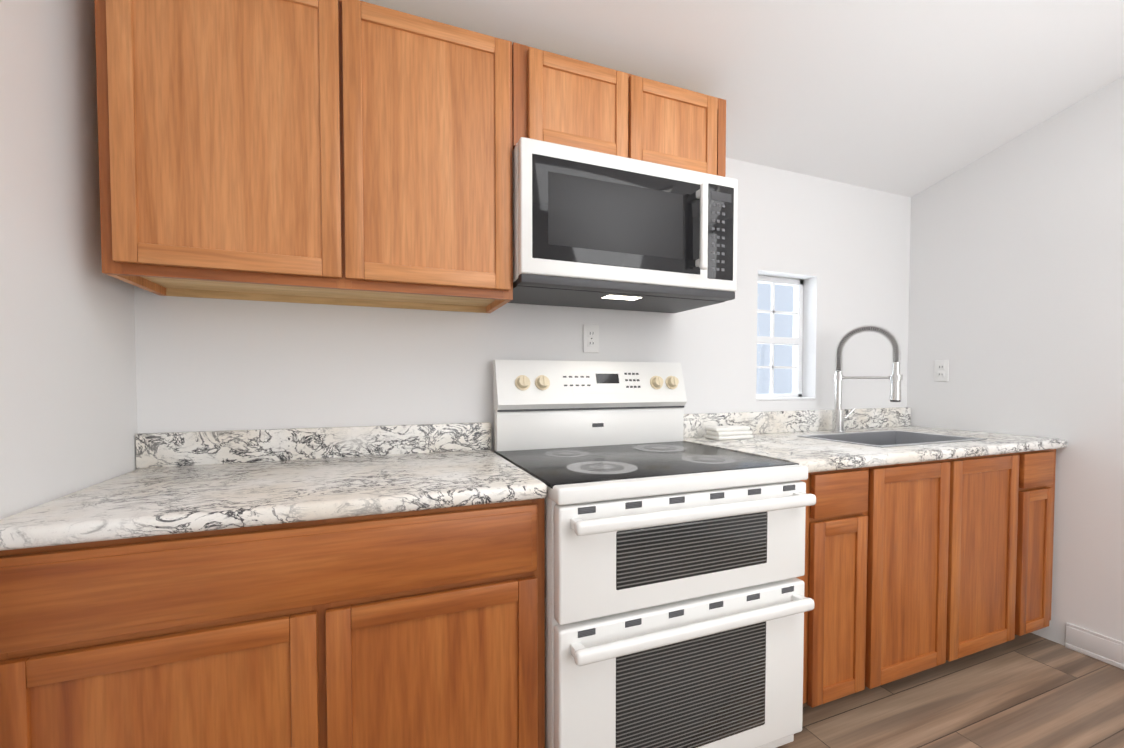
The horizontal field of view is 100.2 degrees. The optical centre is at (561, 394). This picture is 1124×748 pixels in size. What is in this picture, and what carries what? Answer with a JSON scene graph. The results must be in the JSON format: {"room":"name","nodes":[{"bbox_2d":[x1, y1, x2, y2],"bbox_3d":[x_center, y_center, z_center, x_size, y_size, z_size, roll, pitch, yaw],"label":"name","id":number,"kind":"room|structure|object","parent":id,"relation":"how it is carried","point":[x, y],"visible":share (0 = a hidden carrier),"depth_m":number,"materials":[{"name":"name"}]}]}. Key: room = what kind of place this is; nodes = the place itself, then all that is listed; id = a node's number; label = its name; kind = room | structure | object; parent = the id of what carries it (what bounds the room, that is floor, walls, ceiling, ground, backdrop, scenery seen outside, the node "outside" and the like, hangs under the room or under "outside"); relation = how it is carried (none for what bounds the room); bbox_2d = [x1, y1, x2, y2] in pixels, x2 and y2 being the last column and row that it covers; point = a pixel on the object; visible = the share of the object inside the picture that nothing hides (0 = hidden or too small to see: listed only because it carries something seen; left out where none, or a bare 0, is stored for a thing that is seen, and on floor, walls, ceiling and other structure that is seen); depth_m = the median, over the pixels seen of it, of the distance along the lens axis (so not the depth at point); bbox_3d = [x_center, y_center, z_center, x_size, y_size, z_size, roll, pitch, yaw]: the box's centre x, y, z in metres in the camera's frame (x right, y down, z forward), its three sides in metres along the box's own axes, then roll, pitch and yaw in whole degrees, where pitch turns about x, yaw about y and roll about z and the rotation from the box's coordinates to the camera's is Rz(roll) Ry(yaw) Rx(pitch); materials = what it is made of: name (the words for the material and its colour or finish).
{"room":"kitchen","nodes":[
{"label":"kitchen","id":0,"kind":"room"},
{"bbox_2d":[0,0,137,519],"bbox_3d":[-0.556,-0.517,-0.612,0.150,3.400,4.200,-1,2,-21],"label":"wall","id":1,"kind":"structure","parent":0,"point":[68,407],"depth_m":1.04,"materials":[{"name":"white paint"}]},
{"bbox_2d":[134,158,910,452],"bbox_3d":[0.333,-0.593,2.073,3.769,3.400,0.150,-1,2,-21],"label":"wall","id":2,"kind":"structure","parent":0,"point":[841,250],"depth_m":1.82,"materials":[{"name":"white paint"}]},
{"bbox_2d":[94,0,512,312],"bbox_3d":[-0.670,-0.688,1.410,0.995,0.788,0.339,-1,2,-21],"label":"upper cabinet","id":3,"kind":"object","parent":2,"relation":"attached to","point":[345,152],"visible":1,"depth_m":1.24,"materials":[{"name":"brown wood"}]},
{"bbox_2d":[583,324,598,352],"bbox_3d":[0.119,-0.227,1.913,0.070,0.114,0.008,-1,2,-21],"label":"outlet","id":4,"kind":"object","parent":2,"relation":"attached to","point":[590,338],"visible":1,"depth_m":1.91,"materials":[{"name":"white plastic"}]},
{"bbox_2d":[512,42,725,176],"bbox_3d":[0.176,-0.935,1.736,0.815,0.313,0.339,-1,2,-21],"label":"upper cabinet","id":5,"kind":"object","parent":2,"relation":"attached to","point":[563,100],"visible":0.58,"depth_m":1.56,"materials":[{"name":"brown wood"}]},
{"bbox_2d":[508,137,737,312],"bbox_3d":[0.192,-0.558,1.705,0.811,0.431,0.429,-1,2,-21],"label":"over-the-range microwave","id":6,"kind":"object","parent":5,"relation":"attached to","point":[595,229],"visible":0.96,"depth_m":1.53,"materials":[{"name":"white metal"}]},
{"bbox_2d":[756,275,814,400],"bbox_3d":[1.100,-0.287,2.395,0.387,0.628,0.118,-1,2,-21],"label":"window","id":7,"kind":"structure","parent":2,"relation":"in","point":[795,340],"depth_m":2.44,"materials":[{"name":"white"}]},
{"bbox_2d":[360,0,1123,196],"bbox_3d":[1.128,-1.611,0.019,3.769,1.214,4.500,-1,2,-21],"label":"ceiling","id":8,"kind":"structure","parent":0,"point":[909,98],"depth_m":1.72,"materials":[{"name":"white paint"}]},
{"bbox_2d":[776,633,1123,747],"bbox_3d":[1.128,1.214,0.099,3.769,0.100,4.500,-1,2,-21],"label":"floor","id":9,"kind":"structure","parent":0,"point":[1029,690],"depth_m":1.68,"materials":[{"name":"brown wood"}]},
{"bbox_2d":[0,498,544,747],"bbox_3d":[-0.643,0.696,1.297,1.053,0.868,0.642,-1,2,-21],"label":"base cabinet","id":10,"kind":"object","parent":9,"relation":"on","point":[418,629],"visible":0.9,"depth_m":0.98,"materials":[{"name":"brown wood"}]},
{"bbox_2d":[0,422,546,550],"bbox_3d":[-0.641,0.188,1.278,1.052,0.140,0.652,-1,2,-21],"label":"countertop","id":11,"kind":"structure","parent":10,"relation":"on","point":[182,482],"depth_m":1.17,"materials":[{"name":"stone"}]},
{"bbox_2d":[493,360,815,747],"bbox_3d":[0.256,0.499,1.573,0.817,1.245,0.732,-1,2,-21],"label":"range","id":12,"kind":"object","parent":9,"relation":"on","point":[678,603],"visible":0.98,"depth_m":1.30,"materials":[{"name":"white metal"}]},
{"bbox_2d":[796,465,891,707],"bbox_3d":[0.812,0.679,1.870,0.425,0.868,0.640,-1,2,-21],"label":"base cabinet","id":13,"kind":"object","parent":9,"relation":"on","point":[848,575],"depth_m":1.59,"materials":[{"name":"brown wood"}]},
{"bbox_2d":[888,457,971,682],"bbox_3d":[1.154,0.676,2.004,0.571,0.868,0.640,-1,2,-21],"label":"base cabinet","id":14,"kind":"object","parent":9,"relation":"on","point":[913,568],"depth_m":1.75,"materials":[{"name":"brown wood"}]},
{"bbox_2d":[964,451,1039,655],"bbox_3d":[1.572,0.671,2.169,0.590,0.868,0.640,-1,2,-21],"label":"base cabinet","id":15,"kind":"object","parent":9,"relation":"on","point":[1002,487],"depth_m":1.92,"materials":[{"name":"brown wood"}]},
{"bbox_2d":[1032,449,1055,631],"bbox_3d":[1.897,0.668,2.296,0.381,0.868,0.640,-1,2,-21],"label":"base cabinet","id":16,"kind":"object","parent":9,"relation":"on","point":[1046,463],"depth_m":2.03,"materials":[{"name":"brown wood"}]},
{"bbox_2d":[683,407,1067,472],"bbox_3d":[1.351,0.163,2.074,1.584,0.146,0.677,-1,2,-21],"label":"countertop","id":17,"kind":"structure","parent":16,"relation":"on","point":[775,434],"depth_m":2.01,"materials":[{"name":"stone"}]},
{"bbox_2d":[705,425,752,439],"bbox_3d":[0.738,0.168,2.078,0.190,0.052,0.096,-1,2,-21],"label":"folded towel","id":18,"kind":"object","parent":17,"relation":"on","point":[730,432],"visible":1,"depth_m":2.04,"materials":[{"name":"white fabric"}]},
{"bbox_2d":[830,325,902,432],"bbox_3d":[1.450,-0.072,2.250,0.180,0.522,0.256,-1,2,-21],"label":"faucet","id":19,"kind":"object","parent":17,"relation":"on","point":[895,378],"visible":1,"depth_m":2.27,"materials":[{"name":"silver metal"}]},
{"bbox_2d":[798,430,986,447],"bbox_3d":[1.453,0.344,2.094,0.662,0.307,0.392,-1,2,-21],"label":"sink","id":20,"kind":"object","parent":17,"relation":"in","point":[889,438],"visible":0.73,"depth_m":2.25,"materials":[{"name":"silver metal"}]},
{"bbox_2d":[907,76,1123,645],"bbox_3d":[2.808,-0.555,0.722,0.150,3.400,4.225,-1,2,-21],"label":"wall","id":21,"kind":"structure","parent":0,"point":[1016,297],"depth_m":2.10,"materials":[{"name":"white paint"}]},
{"bbox_2d":[934,360,948,380],"bbox_3d":[2.025,-0.126,2.509,0.008,0.114,0.070,-1,2,-21],"label":"outlet","id":22,"kind":"object","parent":21,"relation":"attached to","point":[941,370],"visible":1,"depth_m":2.50,"materials":[{"name":"white plastic"}]},
{"bbox_2d":[1065,623,1123,669],"bbox_3d":[2.857,1.101,0.418,0.015,0.108,3.535,-1,2,-21],"label":"baseboard","id":23,"kind":"structure","parent":21,"relation":"attached to","point":[1103,648],"depth_m":1.97,"materials":[{"name":"white"}]}
]}

